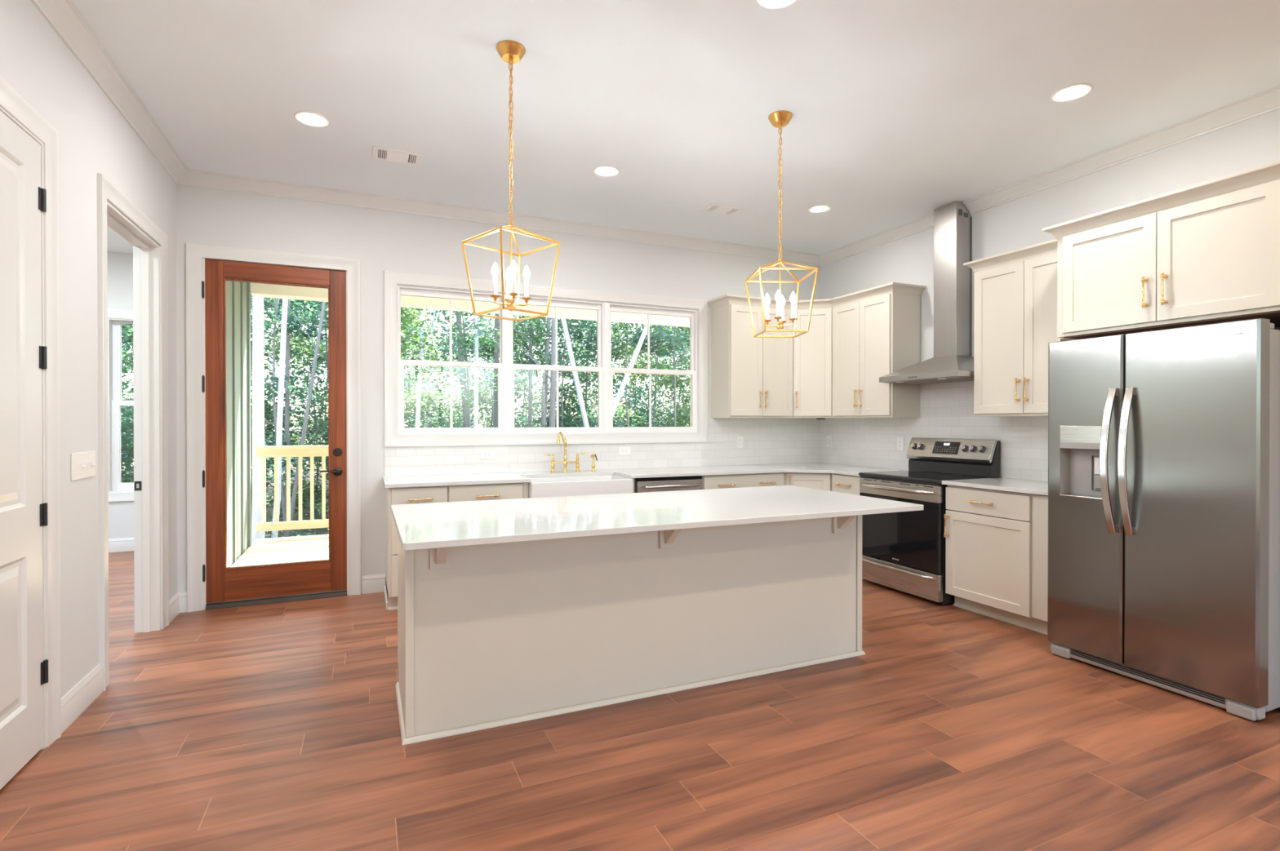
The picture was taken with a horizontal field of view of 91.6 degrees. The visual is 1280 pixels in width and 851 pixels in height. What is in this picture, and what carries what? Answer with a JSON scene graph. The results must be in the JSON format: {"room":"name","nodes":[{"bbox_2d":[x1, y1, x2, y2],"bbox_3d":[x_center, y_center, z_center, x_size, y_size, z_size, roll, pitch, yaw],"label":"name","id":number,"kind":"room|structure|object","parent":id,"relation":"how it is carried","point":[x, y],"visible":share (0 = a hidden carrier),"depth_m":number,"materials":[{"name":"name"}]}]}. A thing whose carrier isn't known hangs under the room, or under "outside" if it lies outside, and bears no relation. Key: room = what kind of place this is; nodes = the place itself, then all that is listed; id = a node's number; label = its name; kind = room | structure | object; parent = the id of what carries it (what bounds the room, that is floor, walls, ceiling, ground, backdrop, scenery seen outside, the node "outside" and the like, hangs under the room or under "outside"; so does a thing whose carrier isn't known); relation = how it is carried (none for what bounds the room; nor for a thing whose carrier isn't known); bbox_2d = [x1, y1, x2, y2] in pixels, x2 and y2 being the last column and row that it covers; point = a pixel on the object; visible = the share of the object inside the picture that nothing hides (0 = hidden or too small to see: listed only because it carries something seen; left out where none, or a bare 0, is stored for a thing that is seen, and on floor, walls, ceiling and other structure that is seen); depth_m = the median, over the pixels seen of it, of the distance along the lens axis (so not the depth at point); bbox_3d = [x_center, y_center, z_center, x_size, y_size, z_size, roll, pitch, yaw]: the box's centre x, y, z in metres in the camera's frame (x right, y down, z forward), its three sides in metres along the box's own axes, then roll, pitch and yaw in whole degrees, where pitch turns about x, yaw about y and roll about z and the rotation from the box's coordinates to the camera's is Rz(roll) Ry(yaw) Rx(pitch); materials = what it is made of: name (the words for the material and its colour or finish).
{"room":"kitchen","nodes":[
{"label":"kitchen","id":0,"kind":"room"},
{"bbox_2d":[0,0,177,697],"bbox_3d":[-1.433,-0.208,0.157,0.128,3.030,8.947,0,0,-24],"label":"wall","id":1,"kind":"structure","parent":0,"point":[95,138],"depth_m":2.84,"materials":[{"name":"paint"}]},
{"bbox_2d":[0,106,48,790],"bbox_3d":[-2.261,0.084,2.065,0.138,2.428,0.914,0,0,-24],"label":"door","id":2,"kind":"structure","parent":1,"relation":"in","point":[24,664],"depth_m":2.35,"materials":[{"name":"paint"}]},
{"bbox_2d":[0,75,61,747],"bbox_3d":[-2.200,0.039,2.080,0.022,2.518,1.098,0,0,-24],"label":"trim","id":3,"kind":"structure","parent":1,"relation":"attached to","point":[11,100],"depth_m":2.53,"materials":[{"name":"paint"}]},
{"bbox_2d":[61,664,102,734],"bbox_3d":[-2.521,1.226,2.803,0.015,0.136,0.471,0,0,-24],"label":"baseboard","id":4,"kind":"structure","parent":1,"relation":"attached to","point":[77,700],"depth_m":2.79,"materials":[{"name":"paint"}]},
{"bbox_2d":[71,451,96,480],"bbox_3d":[-2.516,0.179,2.799,0.024,0.118,0.267,0,0,-24],"label":"light switch","id":5,"kind":"object","parent":1,"relation":"attached to","point":[83,465],"visible":1,"depth_m":2.79,"materials":[{"name":"white plastic"}]},
{"bbox_2d":[97,173,168,691],"bbox_3d":[-2.833,0.034,3.513,0.022,2.514,1.085,0,0,-24],"label":"trim","id":6,"kind":"structure","parent":1,"relation":"attached to","point":[107,190],"depth_m":3.09,"materials":[{"name":"paint"}]},
{"bbox_2d":[106,200,160,633],"bbox_3d":[-2.901,0.079,3.482,0.130,2.424,0.905,0,0,-24],"label":"trim","id":7,"kind":"structure","parent":1,"relation":"attached to","point":[146,265],"depth_m":3.87,"materials":[{"name":"paint"}]},
{"bbox_2d":[168,591,186,623],"bbox_3d":[-3.095,1.220,4.160,0.061,0.136,0.293,0,0,-24],"label":"baseboard","id":8,"kind":"structure","parent":1,"relation":"attached to","point":[178,603],"depth_m":4.22,"materials":[{"name":"paint"}]},
{"bbox_2d":[31,0,1279,266],"bbox_3d":[1.133,-1.687,1.366,5.550,0.083,8.797,0,0,-24],"label":"trim","id":9,"kind":"structure","parent":1,"relation":"attached to","point":[62,15],"depth_m":4.32,"materials":[{"name":"paint"}]},
{"bbox_2d":[106,251,133,538],"bbox_3d":[-5.000,-0.225,3.693,3.538,3.030,5.300,0,0,-24],"label":"wall","id":10,"kind":"structure","parent":0,"point":[119,264],"depth_m":6.30,"materials":[{"name":"paint"}]},
{"bbox_2d":[107,308,133,502],"bbox_3d":[-4.970,-0.203,6.510,1.090,1.940,0.192,0,0,-24],"label":"window","id":11,"kind":"structure","parent":10,"relation":"in","point":[116,317],"depth_m":6.33,"materials":[{"name":"paint"}]},
{"bbox_2d":[108,537,133,552],"bbox_3d":[-5.945,1.211,5.997,3.367,0.136,0.015,0,0,-24],"label":"baseboard","id":12,"kind":"structure","parent":10,"relation":"attached to","point":[122,544],"depth_m":6.29,"materials":[{"name":"paint"}]},
{"bbox_2d":[226,280,251,567],"bbox_3d":[-3.812,0.206,5.572,0.151,4.550,2.878,0,0,-24],"label":"wall","id":13,"kind":"structure","parent":0,"point":[237,293],"depth_m":6.34,"materials":[{"name":"green"}]},
{"bbox_2d":[250,282,689,327],"bbox_3d":[-0.814,-1.605,8.559,7.765,0.254,0.230,0,0,-24],"label":"beam","id":14,"kind":"structure","parent":13,"relation":"attached to","point":[257,290],"depth_m":7.86,"materials":[{"name":"paint"}]},
{"bbox_2d":[231,534,328,567],"bbox_3d":[-0.315,1.458,7.445,7.765,0.250,3.138,0,0,-24],"label":"porch deck","id":15,"kind":"object","parent":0,"point":[308,548],"visible":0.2,"depth_m":6.61,"materials":[{"name":"white wood"}]},
{"bbox_2d":[251,296,264,544],"bbox_3d":[-5.403,-7.662,9.169,4.366,20.465,3.790,0,0,-24],"label":"post","id":16,"kind":"object","parent":15,"relation":"on","point":[258,374],"visible":0.41,"depth_m":8.97,"materials":[{"name":"white wood"}]},
{"bbox_2d":[254,445,328,532],"bbox_3d":[-0.976,0.724,8.690,7.545,0.982,0.140,0,0,-24],"label":"porch railing","id":17,"kind":"object","parent":15,"relation":"on","point":[276,451],"visible":0.09,"depth_m":7.30,"materials":[{"name":"yellow wood"}]},
{"bbox_2d":[176,183,821,594],"bbox_3d":[-0.667,-0.233,5.473,5.830,3.030,0.160,0,0,-24],"label":"wall","id":18,"kind":"structure","parent":0,"point":[382,241],"depth_m":4.80,"materials":[{"name":"paint"}]},
{"bbox_2d":[186,242,360,612],"bbox_3d":[-2.624,0.013,4.510,1.094,2.546,0.022,0,0,-24],"label":"trim","id":19,"kind":"structure","parent":18,"relation":"attached to","point":[195,252],"depth_m":4.39,"materials":[{"name":"paint"}]},
{"bbox_2d":[201,257,347,610],"bbox_3d":[-2.648,0.050,4.571,0.944,2.472,0.202,0,0,-24],"label":"door","id":20,"kind":"structure","parent":18,"relation":"in","point":[224,587],"depth_m":4.49,"materials":[{"name":"wood"}]},
{"bbox_2d":[361,573,385,594],"bbox_3d":[-2.044,1.217,4.776,0.167,0.136,0.015,0,0,-24],"label":"baseboard","id":21,"kind":"structure","parent":18,"relation":"attached to","point":[375,584],"depth_m":4.77,"materials":[{"name":"paint"}]},
{"bbox_2d":[384,271,707,447],"bbox_3d":[-0.664,-0.516,5.374,2.858,1.359,0.022,0,0,-24],"label":"trim","id":22,"kind":"structure","parent":18,"relation":"attached to","point":[392,278],"depth_m":5.21,"materials":[{"name":"paint"}]},
{"bbox_2d":[396,284,698,435],"bbox_3d":[-0.699,-0.516,5.453,2.686,1.187,0.150,0,0,-24],"label":"window","id":23,"kind":"structure","parent":18,"relation":"in","point":[506,367],"depth_m":5.39,"materials":[{"name":"paint"}]},
{"bbox_2d":[384,417,820,476],"bbox_3d":[-0.039,0.162,5.660,4.230,0.466,0.009,0,0,-24],"label":"tiled wall","id":24,"kind":"structure","parent":18,"relation":"attached to","point":[766,441],"depth_m":5.70,"materials":[{"name":"white tile"}]},
{"bbox_2d":[707,294,792,418],"bbox_3d":[1.062,-0.630,5.940,0.768,1.115,0.379,0,0,-24],"label":"upper cabinet","id":25,"kind":"object","parent":18,"relation":"attached to","point":[752,377],"visible":0.98,"depth_m":5.80,"materials":[{"name":"paint"}]},
{"bbox_2d":[773,298,839,419],"bbox_3d":[1.720,-0.623,6.110,0.645,1.131,0.599,0,0,-24],"label":"upper cabinet","id":26,"kind":"object","parent":18,"relation":"attached to","point":[812,350],"visible":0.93,"depth_m":5.91,"materials":[{"name":"paint"}]},
{"bbox_2d":[0,551,1279,850],"bbox_3d":[-0.962,1.324,1.921,9.187,0.050,11.720,0,0,-24],"label":"floor","id":27,"kind":"structure","parent":0,"point":[273,726],"depth_m":2.44,"materials":[{"name":"brown wood"}]},
{"bbox_2d":[384,485,447,610],"bbox_3d":[-1.662,0.854,4.592,0.403,0.862,0.655,0,0,-24],"label":"base cabinet","id":28,"kind":"object","parent":27,"relation":"on","point":[422,495],"visible":0.33,"depth_m":4.30,"materials":[{"name":"paint"}]},
{"bbox_2d":[382,462,916,488],"bbox_3d":[0.203,0.407,5.085,4.236,0.026,1.240,0,0,-24],"label":"countertop","id":29,"kind":"structure","parent":28,"relation":"on","point":[809,468],"depth_m":5.17,"materials":[{"name":"white stone"}]},
{"bbox_2d":[544,431,586,472],"bbox_3d":[-0.627,0.223,5.231,0.155,0.340,0.335,0,0,42],"label":"bridge faucet","id":30,"kind":"object","parent":29,"relation":"on","point":[565,463],"visible":1,"depth_m":5.22,"materials":[{"name":"gold metal"}]},
{"bbox_2d":[528,475,633,497],"bbox_3d":[-0.513,0.535,4.942,0.812,0.228,0.440,0,0,-24],"label":"farmhouse sink","id":31,"kind":"object","parent":29,"relation":"in","point":[555,486],"visible":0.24,"depth_m":4.77,"materials":[{"name":"white ceramic"}]},
{"bbox_2d":[447,483,523,502],"bbox_3d":[-1.229,0.853,4.783,0.540,0.862,0.655,0,0,-24],"label":"drawer","id":32,"kind":"object","parent":27,"relation":"on","point":[462,493],"visible":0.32,"depth_m":4.51,"materials":[{"name":"paint"}]},
{"bbox_2d":[395,515,865,746],"bbox_3d":[0.037,0.861,3.271,2.440,0.862,0.877,0,0,-24],"label":"kitchen island","id":33,"kind":"object","parent":27,"relation":"on","point":[494,635],"visible":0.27,"depth_m":2.90,"materials":[{"name":"paint"}]},
{"bbox_2d":[391,485,924,551],"bbox_3d":[0.091,0.418,3.166,2.487,0.026,1.105,0,0,-24],"label":"island countertop","id":34,"kind":"structure","parent":33,"relation":"on","point":[419,526],"depth_m":2.89,"materials":[{"name":"white stone"}]},
{"bbox_2d":[634,475,702,493],"bbox_3d":[0.144,0.852,5.365,0.613,0.860,0.644,0,0,-24],"label":"dishwasher","id":35,"kind":"object","parent":27,"relation":"on","point":[691,482],"visible":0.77,"depth_m":5.10,"materials":[{"name":"grey metal"}]},
{"bbox_2d":[701,472,784,489],"bbox_3d":[0.809,0.849,5.684,0.850,0.862,0.655,0,0,-24],"label":"base cabinet","id":36,"kind":"object","parent":27,"relation":"on","point":[753,480],"visible":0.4,"depth_m":5.40,"materials":[{"name":"paint"}]},
{"bbox_2d":[784,472,831,491],"bbox_3d":[1.651,0.848,5.945,0.910,0.862,0.858,0,0,-24],"label":"base cabinet","id":37,"kind":"object","parent":27,"relation":"on","point":[823,482],"visible":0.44,"depth_m":5.54,"materials":[{"name":"paint"}]},
{"bbox_2d":[831,473,860,495],"bbox_3d":[2.020,0.850,5.431,0.650,0.862,0.391,0,0,-24],"label":"base cabinet","id":38,"kind":"object","parent":27,"relation":"on","point":[846,484],"visible":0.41,"depth_m":5.31,"materials":[{"name":"paint"}]},
{"bbox_2d":[858,437,999,604],"bbox_3d":[2.211,0.695,4.863,0.706,1.180,0.783,0,0,-24],"label":"electric range","id":39,"kind":"object","parent":27,"relation":"on","point":[904,552],"visible":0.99,"depth_m":4.71,"materials":[{"name":"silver metal"}]},
{"bbox_2d":[858,471,987,484],"bbox_3d":[2.188,0.398,4.853,0.526,0.027,0.779,0,0,-24],"label":"cooktop","id":40,"kind":"object","parent":39,"relation":"in","point":[895,477],"depth_m":4.79,"materials":[{"name":"black glass"}]},
{"bbox_2d":[943,485,1048,635],"bbox_3d":[2.578,0.856,4.168,0.650,0.862,0.771,0,0,-24],"label":"base cabinet","id":41,"kind":"object","parent":27,"relation":"on","point":[997,541],"visible":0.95,"depth_m":4.04,"materials":[{"name":"paint"}]},
{"bbox_2d":[942,477,1048,495],"bbox_3d":[2.578,0.404,4.170,0.630,0.026,0.778,0,0,-24],"label":"countertop","id":42,"kind":"structure","parent":41,"relation":"on","point":[1011,485],"depth_m":4.15,"materials":[{"name":"white stone"}]},
{"bbox_2d":[1047,318,1279,721],"bbox_3d":[2.817,0.413,3.247,0.884,1.757,0.912,0,0,-24],"label":"refrigerator","id":43,"kind":"object","parent":27,"relation":"on","point":[1163,567],"visible":1,"depth_m":2.98,"materials":[{"name":"grey metal"}]},
{"bbox_2d":[71,0,1279,255],"bbox_3d":[-0.922,-1.791,1.853,9.217,0.120,11.650,0,0,-24],"label":"ceiling","id":44,"kind":"structure","parent":0,"point":[903,111],"depth_m":3.26,"materials":[{"name":"paint"}]},
{"bbox_2d":[293,111,329,127],"bbox_3d":[-1.858,-1.735,3.524,0.182,0.007,0.182,0,0,-24],"label":"recessed light","id":45,"kind":"object","parent":44,"relation":"in","point":[307,117],"visible":1,"depth_m":3.52,"materials":[{"name":"white plastic"}]},
{"bbox_2d":[373,146,422,166],"bbox_3d":[-1.565,-1.736,4.018,0.294,0.010,0.205,0,0,-24],"label":"ceiling vent","id":46,"kind":"object","parent":44,"relation":"in","point":[381,153],"visible":1,"depth_m":4.00,"materials":[{"name":"white plastic"}]},
{"bbox_2d":[461,40,560,321],"bbox_3d":[-0.595,-1.122,2.868,0.327,1.228,0.327,0,0,44],"label":"lantern pendant","id":47,"kind":"object","parent":44,"relation":"hanging from","point":[510,51],"visible":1,"depth_m":2.86,"materials":[{"name":"metal"}]},
{"bbox_2d":[701,203,743,216],"bbox_3d":[0.665,-1.741,5.024,0.288,0.010,0.192,0,0,-24],"label":"ceiling vent","id":48,"kind":"object","parent":44,"relation":"in","point":[714,208],"visible":1,"depth_m":5.01,"materials":[{"name":"white plastic"}]},
{"bbox_2d":[745,110,818,337],"bbox_3d":[0.788,-1.125,3.498,0.327,1.228,0.327,0,0,-4],"label":"lantern pendant","id":49,"kind":"object","parent":44,"relation":"hanging from","point":[780,119],"visible":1,"depth_m":3.48,"materials":[{"name":"metal"}]},
{"bbox_2d":[764,263,797,329],"bbox_3d":[0.788,-0.722,3.500,0.150,0.382,0.150,0,0,-24],"label":"candle","id":50,"kind":"object","parent":49,"relation":"on","point":[780,301],"depth_m":3.49,"materials":[{"name":"white wax"}]},
{"bbox_2d":[1050,83,1093,102],"bbox_3d":[2.248,-1.734,3.243,0.182,0.007,0.182,0,0,-24],"label":"recessed light","id":51,"kind":"object","parent":44,"relation":"in","point":[1073,91],"visible":1,"depth_m":3.24,"materials":[{"name":"white"}]},
{"bbox_2d":[821,108,1279,478],"bbox_3d":[3.771,-0.219,2.456,0.150,3.030,8.947,0,0,-24],"label":"wall","id":52,"kind":"structure","parent":0,"point":[1254,142],"depth_m":4.28,"materials":[{"name":"paint"}]},
{"bbox_2d":[830,282,926,417],"bbox_3d":[2.101,-0.628,5.569,0.385,1.115,0.784,0,0,-24],"label":"upper cabinet","id":53,"kind":"object","parent":52,"relation":"attached to","point":[877,330],"visible":1,"depth_m":5.37,"materials":[{"name":"paint"}]},
{"bbox_2d":[879,201,973,384],"bbox_3d":[2.345,-1.043,4.890,0.483,1.396,0.754,0,0,-24],"label":"range hood","id":54,"kind":"object","parent":52,"relation":"attached to","point":[953,361],"visible":0.94,"depth_m":4.88,"materials":[{"name":"silver metal"}]},
{"bbox_2d":[820,380,1048,481],"bbox_3d":[2.460,-0.020,5.226,0.009,0.834,2.803,0,0,-24],"label":"tiled wall","id":55,"kind":"structure","parent":52,"relation":"attached to","point":[946,409],"depth_m":5.15,"materials":[{"name":"white tile"}]},
{"bbox_2d":[963,239,1072,417],"bbox_3d":[2.690,-0.622,4.235,0.385,1.115,0.815,0,0,-24],"label":"upper cabinet","id":56,"kind":"object","parent":52,"relation":"attached to","point":[1015,291],"visible":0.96,"depth_m":4.20,"materials":[{"name":"paint"}]},
{"bbox_2d":[1041,160,1279,339],"bbox_3d":[2.925,-0.845,3.351,0.670,0.661,1.094,0,0,-24],"label":"upper cabinet","id":57,"kind":"object","parent":52,"relation":"attached to","point":[1207,252],"visible":0.98,"depth_m":3.14,"materials":[{"name":"paint"}]},
{"label":"outside","id":58,"kind":"structure","parent":0,"visible":0},
{"bbox_2d":[123,426,686,538],"bbox_3d":[-5.529,1.397,24.895,90.000,2.302,110.000,0,0,-24],"label":"ground","id":59,"kind":"structure","parent":58,"point":[281,533],"depth_m":17.07,"materials":[{"name":"green plant"}]},
{"bbox_2d":[120,324,133,483],"bbox_3d":[-9.771,-0.562,11.254,2.511,5.805,2.634,0,0,-30],"label":"young tree","id":60,"kind":"object","parent":59,"relation":"on","point":[131,475],"visible":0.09,"depth_m":11.31,"materials":[{"name":"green plant"}]},
{"bbox_2d":[120,324,273,519],"bbox_3d":[-8.683,-0.997,11.210,3.246,6.727,3.132,0,0,-5],"label":"young tree","id":61,"kind":"object","parent":59,"relation":"on","point":[124,428],"visible":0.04,"depth_m":10.53,"materials":[{"name":"green plant"}]},
{"bbox_2d":[121,467,328,537],"bbox_3d":[-4.179,1.841,14.522,18.946,1.926,11.008,0,0,-24],"label":"undergrowth","id":62,"kind":"object","parent":59,"relation":"on","point":[304,518],"visible":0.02,"depth_m":13.66,"materials":[{"name":"green plant"}]},
{"bbox_2d":[250,297,289,537],"bbox_3d":[-6.393,-7.747,11.312,4.703,20.464,3.577,0,0,-24],"label":"tree","id":63,"kind":"object","parent":59,"relation":"on","point":[287,340],"visible":0.33,"depth_m":11.33,"materials":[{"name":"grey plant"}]},
{"bbox_2d":[271,298,288,537],"bbox_3d":[-5.276,-7.696,10.307,3.590,20.467,4.682,0,0,-24],"label":"tree","id":64,"kind":"object","parent":59,"relation":"on","point":[284,310],"visible":0.48,"depth_m":9.99,"materials":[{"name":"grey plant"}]},
{"bbox_2d":[250,293,328,537],"bbox_3d":[-6.509,-0.825,11.363,3.118,6.427,2.842,0,0,-25],"label":"young tree","id":65,"kind":"object","parent":59,"relation":"on","point":[307,319],"visible":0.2,"depth_m":11.05,"materials":[{"name":"green plant"}]},
{"bbox_2d":[250,297,328,511],"bbox_3d":[-7.627,-1.524,13.017,3.650,7.700,3.895,0,0,-13],"label":"young tree","id":66,"kind":"object","parent":59,"relation":"on","point":[268,413],"visible":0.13,"depth_m":12.75,"materials":[{"name":"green plant"}]},
{"bbox_2d":[263,300,328,500],"bbox_3d":[-9.396,-0.848,17.514,2.589,5.985,2.716,0,0,-24],"label":"young tree","id":67,"kind":"object","parent":59,"relation":"on","point":[319,358],"visible":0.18,"depth_m":17.70,"materials":[{"name":"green plant"}]},
{"bbox_2d":[286,302,328,537],"bbox_3d":[-3.813,-7.715,11.202,3.845,20.468,4.316,0,0,25],"label":"tree","id":68,"kind":"object","parent":59,"relation":"on","point":[323,305],"visible":0.47,"depth_m":10.60,"materials":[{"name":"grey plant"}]},
{"bbox_2d":[289,301,328,473],"bbox_3d":[-10.389,-1.273,21.242,3.130,6.603,3.340,0,0,-27],"label":"young tree","id":69,"kind":"object","parent":59,"relation":"on","point":[322,343],"visible":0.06,"depth_m":20.53,"materials":[{"name":"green plant"}]},
{"bbox_2d":[267,300,411,506],"bbox_3d":[-7.684,-1.590,15.920,3.156,7.632,3.679,0,0,-36],"label":"young tree","id":70,"kind":"object","parent":59,"relation":"on","point":[315,460],"visible":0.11,"depth_m":15.60,"materials":[{"name":"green plant"}]},
{"bbox_2d":[265,298,423,445],"bbox_3d":[-6.601,-1.378,13.976,3.250,7.351,3.566,0,0,37],"label":"young tree","id":71,"kind":"object","parent":59,"relation":"on","point":[292,303],"visible":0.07,"depth_m":14.12,"materials":[{"name":"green plant"}]},
{"bbox_2d":[314,306,446,534],"bbox_3d":[-4.697,-0.524,11.777,2.413,5.834,2.812,0,0,2],"label":"young tree","id":72,"kind":"object","parent":59,"relation":"on","point":[403,321],"visible":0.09,"depth_m":11.29,"materials":[{"name":"green plant"}]},
{"bbox_2d":[324,320,457,445],"bbox_3d":[-6.360,-1.130,16.493,3.031,6.680,2.890,0,0,25],"label":"young tree","id":73,"kind":"object","parent":59,"relation":"on","point":[430,328],"visible":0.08,"depth_m":16.86,"materials":[{"name":"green plant"}]},
{"bbox_2d":[121,297,689,471],"bbox_3d":[-7.389,-3.977,26.334,34.319,13.156,12.148,0,0,-24],"label":"foliage","id":74,"kind":"object","parent":59,"relation":"on","point":[437,320],"visible":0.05,"depth_m":25.05,"materials":[{"name":"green plant"}]},
{"bbox_2d":[414,308,425,427],"bbox_3d":[-3.261,-7.718,11.571,4.373,20.464,3.732,0,0,-24],"label":"tree","id":75,"kind":"object","parent":59,"relation":"on","point":[422,313],"visible":0.27,"depth_m":11.31,"materials":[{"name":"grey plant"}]},
{"bbox_2d":[400,306,444,418],"bbox_3d":[-5.558,-0.571,14.112,2.381,5.757,2.775,0,0,-10],"label":"young tree","id":76,"kind":"object","parent":59,"relation":"on","point":[411,321],"visible":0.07,"depth_m":13.71,"materials":[{"name":"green plant"}]},
{"bbox_2d":[408,307,499,427],"bbox_3d":[-5.642,-1.384,20.179,3.396,7.000,3.096,0,0,-32],"label":"young tree","id":77,"kind":"object","parent":59,"relation":"on","point":[442,349],"visible":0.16,"depth_m":19.75,"materials":[{"name":"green plant"}]},
{"bbox_2d":[440,310,499,427],"bbox_3d":[-4.878,-7.784,13.243,4.518,20.468,3.654,0,0,18],"label":"tree","id":78,"kind":"object","parent":59,"relation":"on","point":[462,371],"visible":0.25,"depth_m":13.55,"materials":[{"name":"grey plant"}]},
{"bbox_2d":[402,311,548,427],"bbox_3d":[-3.246,-1.128,11.926,3.196,7.044,3.047,0,0,12],"label":"young tree","id":79,"kind":"object","parent":59,"relation":"on","point":[435,409],"visible":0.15,"depth_m":12.05,"materials":[{"name":"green plant"}]},
{"bbox_2d":[473,315,479,427],"bbox_3d":[-3.049,-7.719,11.732,4.707,20.465,3.595,0,0,-24],"label":"tree","id":80,"kind":"object","parent":59,"relation":"on","point":[476,339],"visible":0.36,"depth_m":11.71,"materials":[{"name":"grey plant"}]},
{"bbox_2d":[438,312,541,427],"bbox_3d":[-4.415,-0.797,17.041,2.868,6.050,3.060,0,0,21],"label":"young tree","id":81,"kind":"object","parent":59,"relation":"on","point":[488,421],"visible":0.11,"depth_m":17.15,"materials":[{"name":"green plant"}]},
{"bbox_2d":[455,313,528,427],"bbox_3d":[-2.975,-7.788,13.876,3.583,20.466,4.708,0,0,-24],"label":"tree","id":82,"kind":"object","parent":59,"relation":"on","point":[496,357],"visible":0.25,"depth_m":13.84,"materials":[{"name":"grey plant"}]},
{"bbox_2d":[454,315,540,427],"bbox_3d":[-3.703,-0.780,15.976,2.779,6.126,2.650,0,0,44],"label":"young tree","id":83,"kind":"object","parent":59,"relation":"on","point":[487,349],"visible":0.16,"depth_m":15.62,"materials":[{"name":"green plant"}]},
{"bbox_2d":[488,318,550,427],"bbox_3d":[-2.451,-7.790,14.117,4.525,20.464,3.683,0,0,-24],"label":"tree","id":84,"kind":"object","parent":59,"relation":"on","point":[530,383],"visible":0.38,"depth_m":14.16,"materials":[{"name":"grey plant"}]},
{"bbox_2d":[487,315,597,427],"bbox_3d":[-2.400,-0.896,15.364,2.982,6.406,3.092,0,0,17],"label":"young tree","id":85,"kind":"object","parent":59,"relation":"on","point":[526,346],"visible":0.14,"depth_m":15.20,"materials":[{"name":"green plant"}]},
{"bbox_2d":[513,317,573,427],"bbox_3d":[-1.304,-7.757,13.575,4.547,20.466,3.648,0,0,-24],"label":"tree","id":86,"kind":"object","parent":59,"relation":"on","point":[548,337],"visible":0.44,"depth_m":13.29,"materials":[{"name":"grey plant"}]},
{"bbox_2d":[513,317,577,427],"bbox_3d":[-1.425,-7.724,12.626,3.800,20.464,4.307,0,0,-24],"label":"tree","id":87,"kind":"object","parent":59,"relation":"on","point":[552,378],"visible":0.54,"depth_m":12.31,"materials":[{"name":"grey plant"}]},
{"bbox_2d":[514,315,596,427],"bbox_3d":[-2.413,-1.532,17.558,3.336,7.545,3.661,0,0,41],"label":"young tree","id":88,"kind":"object","parent":59,"relation":"on","point":[580,335],"visible":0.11,"depth_m":17.12,"materials":[{"name":"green plant"}]},
{"bbox_2d":[513,315,626,427],"bbox_3d":[-1.670,-0.770,14.240,2.967,6.259,3.166,0,0,-36],"label":"young tree","id":89,"kind":"object","parent":59,"relation":"on","point":[571,424],"visible":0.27,"depth_m":13.82,"materials":[{"name":"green plant"}]},
{"bbox_2d":[560,318,589,427],"bbox_3d":[-3.563,-7.710,11.237,6.001,20.477,3.661,0,0,2],"label":"tree","id":90,"kind":"object","parent":59,"relation":"on","point":[584,415],"visible":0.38,"depth_m":12.50,"materials":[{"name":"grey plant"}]},
{"bbox_2d":[537,318,666,427],"bbox_3d":[-0.982,-1.695,15.495,3.550,8.028,3.895,0,0,-12],"label":"young tree","id":91,"kind":"object","parent":59,"relation":"on","point":[569,321],"visible":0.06,"depth_m":15.68,"materials":[{"name":"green plant"}]},
{"bbox_2d":[573,323,648,421],"bbox_3d":[-0.914,-0.474,18.585,2.229,5.389,2.598,0,0,-14],"label":"young tree","id":92,"kind":"object","parent":59,"relation":"on","point":[620,352],"visible":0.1,"depth_m":18.28,"materials":[{"name":"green plant"}]},
{"bbox_2d":[613,324,647,417],"bbox_3d":[2.565,-7.719,14.136,9.343,20.488,4.718,0,0,-24],"label":"brace","id":93,"kind":"object","parent":59,"relation":"on","point":[617,399],"visible":0.28,"depth_m":12.98,"materials":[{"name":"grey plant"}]},
{"bbox_2d":[573,321,689,427],"bbox_3d":[-0.196,-0.829,13.954,3.115,6.420,2.839,0,0,-7],"label":"young tree","id":94,"kind":"object","parent":59,"relation":"on","point":[667,335],"visible":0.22,"depth_m":13.58,"materials":[{"name":"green plant"}]},
{"bbox_2d":[591,323,678,426],"bbox_3d":[-0.124,-1.133,21.451,3.110,6.559,3.318,0,0,-33],"label":"young tree","id":95,"kind":"object","parent":59,"relation":"on","point":[658,380],"visible":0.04,"depth_m":21.31,"materials":[{"name":"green plant"}]},
{"bbox_2d":[611,324,689,426],"bbox_3d":[0.586,-1.433,15.377,3.643,7.556,3.126,0,0,-27],"label":"young tree","id":96,"kind":"object","parent":59,"relation":"on","point":[641,362],"visible":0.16,"depth_m":15.37,"materials":[{"name":"green plant"}]},
{"bbox_2d":[611,321,689,426],"bbox_3d":[0.571,-1.260,16.761,3.428,7.112,2.941,0,0,-1],"label":"young tree","id":97,"kind":"object","parent":59,"relation":"on","point":[684,381],"visible":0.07,"depth_m":16.27,"materials":[{"name":"green plant"}]},
{"bbox_2d":[618,324,683,426],"bbox_3d":[0.248,-0.597,19.188,2.562,5.647,2.443,0,0,40],"label":"young tree","id":98,"kind":"object","parent":59,"relation":"on","point":[655,327],"visible":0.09,"depth_m":18.91,"materials":[{"name":"green plant"}]},
{"bbox_2d":[651,326,689,426],"bbox_3d":[1.341,-1.093,17.755,3.067,6.759,2.924,0,0,-9],"label":"young tree","id":99,"kind":"object","parent":59,"relation":"on","point":[682,330],"visible":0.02,"depth_m":17.30,"materials":[{"name":"green plant"}]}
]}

